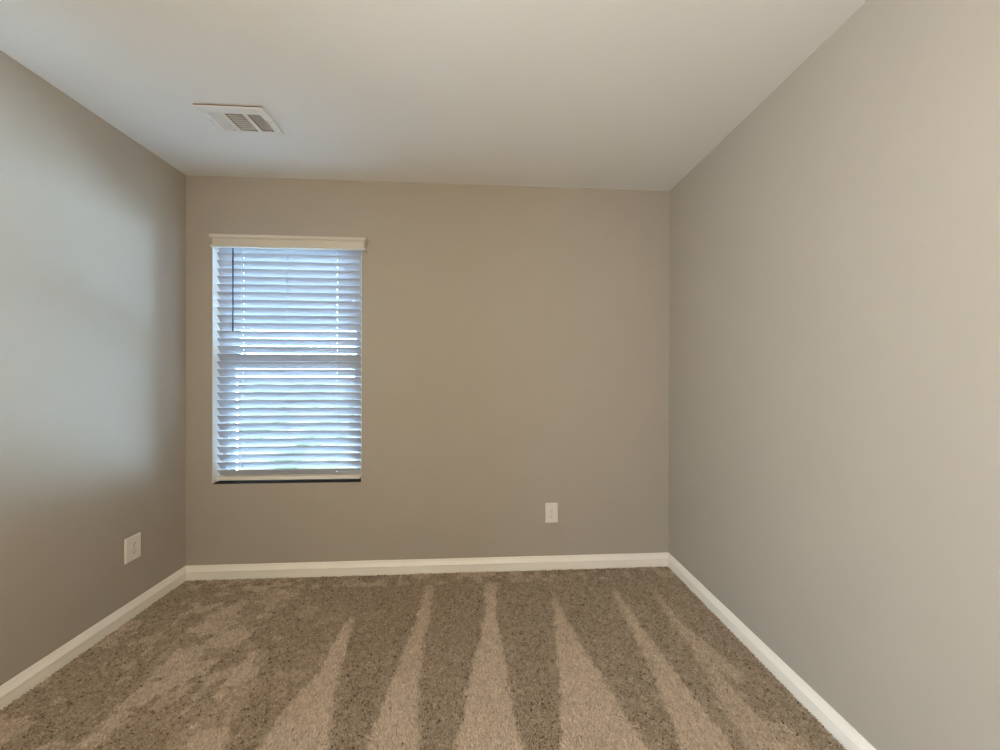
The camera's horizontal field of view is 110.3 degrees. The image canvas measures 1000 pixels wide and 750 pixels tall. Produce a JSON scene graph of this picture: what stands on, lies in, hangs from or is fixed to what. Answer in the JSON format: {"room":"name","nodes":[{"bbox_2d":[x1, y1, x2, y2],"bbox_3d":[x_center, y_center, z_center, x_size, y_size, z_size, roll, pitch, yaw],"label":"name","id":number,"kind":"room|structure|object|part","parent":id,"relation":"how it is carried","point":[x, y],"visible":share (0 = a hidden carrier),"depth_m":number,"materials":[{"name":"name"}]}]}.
{"room":"empty bedroom","nodes":[
{"label":"empty bedroom","id":0,"kind":"room"},
{"bbox_2d":[0,50,185,685],"bbox_3d":[-1.876,0.022,0.370,0.160,2.440,3.769,0,0,-3],"label":"wall","id":1,"kind":"structure","parent":0,"point":[93,221],"depth_m":1.54,"materials":[{"name":"beige paint"}]},
{"bbox_2d":[0,566,185,709],"bbox_3d":[-1.823,1.196,0.956,0.017,0.089,2.289,0,0,-3],"label":"baseboard","id":2,"kind":"structure","parent":1,"relation":"attached to","point":[38,672],"depth_m":1.54,"materials":[{"name":"white paint"}]},
{"bbox_2d":[124,532,140,563],"bbox_3d":[-1.872,0.883,1.776,0.011,0.124,0.080,0,0,-3],"label":"wall outlet","id":3,"kind":"object","parent":1,"relation":"attached to","point":[132,545],"visible":1,"depth_m":1.77,"materials":[{"name":"beige plastic"}]},
{"bbox_2d":[131,541,137,547],"bbox_3d":[-1.868,0.864,1.776,0.003,0.028,0.034,0,0,-3],"label":"receptacle","id":4,"kind":"object","parent":3,"relation":"attached to","point":[134,544],"depth_m":1.78,"materials":[{"name":"grey plastic"}]},
{"bbox_2d":[131,548,137,555],"bbox_3d":[-1.868,0.903,1.776,0.003,0.028,0.034,0,0,-3],"label":"receptacle","id":5,"kind":"object","parent":3,"relation":"attached to","point":[134,551],"depth_m":1.78,"materials":[{"name":"grey plastic"}]},
{"bbox_2d":[3,568,840,749],"bbox_3d":[-0.302,1.321,0.461,3.319,0.150,3.769,0,0,-3],"label":"floor","id":6,"kind":"structure","parent":0,"point":[625,568],"depth_m":1.37,"materials":[{"name":"brown carpet"}]},
{"bbox_2d":[0,566,846,749],"bbox_3d":[-0.349,1.236,1.296,2.972,0.014,1.749,0,0,-3],"label":"carpet","id":7,"kind":"object","parent":6,"relation":"on","point":[491,668],"visible":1,"depth_m":1.44,"materials":[{"name":"brown carpet"}]},
{"bbox_2d":[186,175,669,565],"bbox_3d":[-0.401,0.022,2.260,2.999,2.440,0.160,0,0,-3],"label":"wall","id":8,"kind":"structure","parent":0,"point":[515,339],"depth_m":2.19,"materials":[{"name":"beige paint"}]},
{"bbox_2d":[212,248,361,483],"bbox_3d":[-1.303,-0.088,2.204,0.885,1.501,0.150,0,0,-3],"label":"window","id":9,"kind":"structure","parent":8,"relation":"in","point":[215,257],"depth_m":2.14,"materials":[{"name":"white plastic"}]},
{"bbox_3d":[-1.305,-0.088,2.247,0.885,1.501,0.065,0,0,-3],"label":"frame","id":10,"kind":"part","parent":9,"relation":"part of","materials":[{"name":"white plastic"}]},
{"bbox_3d":[-1.303,0.661,2.174,0.883,0.004,0.081,0,0,-3],"label":"sill","id":11,"kind":"part","parent":9,"relation":"part of","materials":[{"name":"black"}]},
{"bbox_2d":[209,234,367,480],"bbox_3d":[-1.275,-0.096,2.137,0.918,1.484,0.119,0,0,-3],"label":"window blind","id":12,"kind":"object","parent":9,"relation":"attached to","point":[290,288],"visible":0.94,"depth_m":2.17,"materials":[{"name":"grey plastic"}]},
{"bbox_3d":[-1.589,-0.090,2.153,0.002,1.444,0.037,0,0,-3],"label":"ladder cord","id":13,"kind":"part","parent":12,"relation":"part of","materials":[{"name":"white fabric"}]},
{"bbox_3d":[-1.322,-0.089,2.168,0.002,1.444,0.037,0,0,-3],"label":"ladder cord","id":14,"kind":"part","parent":12,"relation":"part of","materials":[{"name":"white fabric"}]},
{"bbox_3d":[-1.307,0.635,2.171,0.862,0.022,0.050,0,0,-3],"label":"rail","id":15,"kind":"part","parent":12,"relation":"part of","materials":[{"name":"beige plastic"}]},
{"bbox_3d":[-1.023,-0.088,2.185,0.002,1.444,0.037,0,0,-3],"label":"ladder cord","id":16,"kind":"part","parent":12,"relation":"part of","materials":[{"name":"white fabric"}]},
{"bbox_3d":[-1.305,0.266,2.232,0.813,0.760,0.026,0,0,-3],"label":"sash","id":17,"kind":"part","parent":9,"relation":"part of","materials":[{"name":"white plastic"}]},
{"bbox_2d":[186,552,667,580],"bbox_3d":[-0.399,1.197,2.174,2.999,0.089,0.017,0,0,-3],"label":"baseboard","id":18,"kind":"structure","parent":8,"relation":"attached to","point":[630,560],"depth_m":2.17,"materials":[{"name":"white paint"}]},
{"bbox_2d":[545,503,557,522],"bbox_3d":[0.329,0.879,2.218,0.080,0.124,0.011,0,0,-3],"label":"wall outlet","id":19,"kind":"object","parent":8,"relation":"attached to","point":[551,509],"visible":1,"depth_m":2.21,"materials":[{"name":"beige plastic"}]},
{"bbox_2d":[0,0,866,190],"bbox_3d":[-0.296,-1.254,0.456,3.319,0.120,3.769,0,0,-3],"label":"ceiling","id":20,"kind":"structure","parent":0,"point":[588,94],"depth_m":1.38,"materials":[{"name":"white paint"}]},
{"bbox_2d":[192,104,284,134],"bbox_3d":[-1.214,-1.248,1.633,0.297,0.132,0.185,0,2,-3],"label":"ceiling vent","id":21,"kind":"object","parent":20,"relation":"in","point":[228,118],"visible":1,"depth_m":1.63,"materials":[{"name":"white metal"}]},
{"bbox_2d":[668,0,999,749],"bbox_3d":[1.278,0.029,0.547,0.160,2.440,3.769,0,0,-3],"label":"wall","id":22,"kind":"structure","parent":0,"point":[834,259],"depth_m":1.12,"materials":[{"name":"beige paint"}]},
{"bbox_2d":[667,552,876,749],"bbox_3d":[1.186,1.204,0.545,0.017,0.089,3.449,0,0,-3],"label":"baseboard","id":23,"kind":"structure","parent":22,"relation":"attached to","point":[832,721],"depth_m":1.41,"materials":[{"name":"white paint"}]}
]}

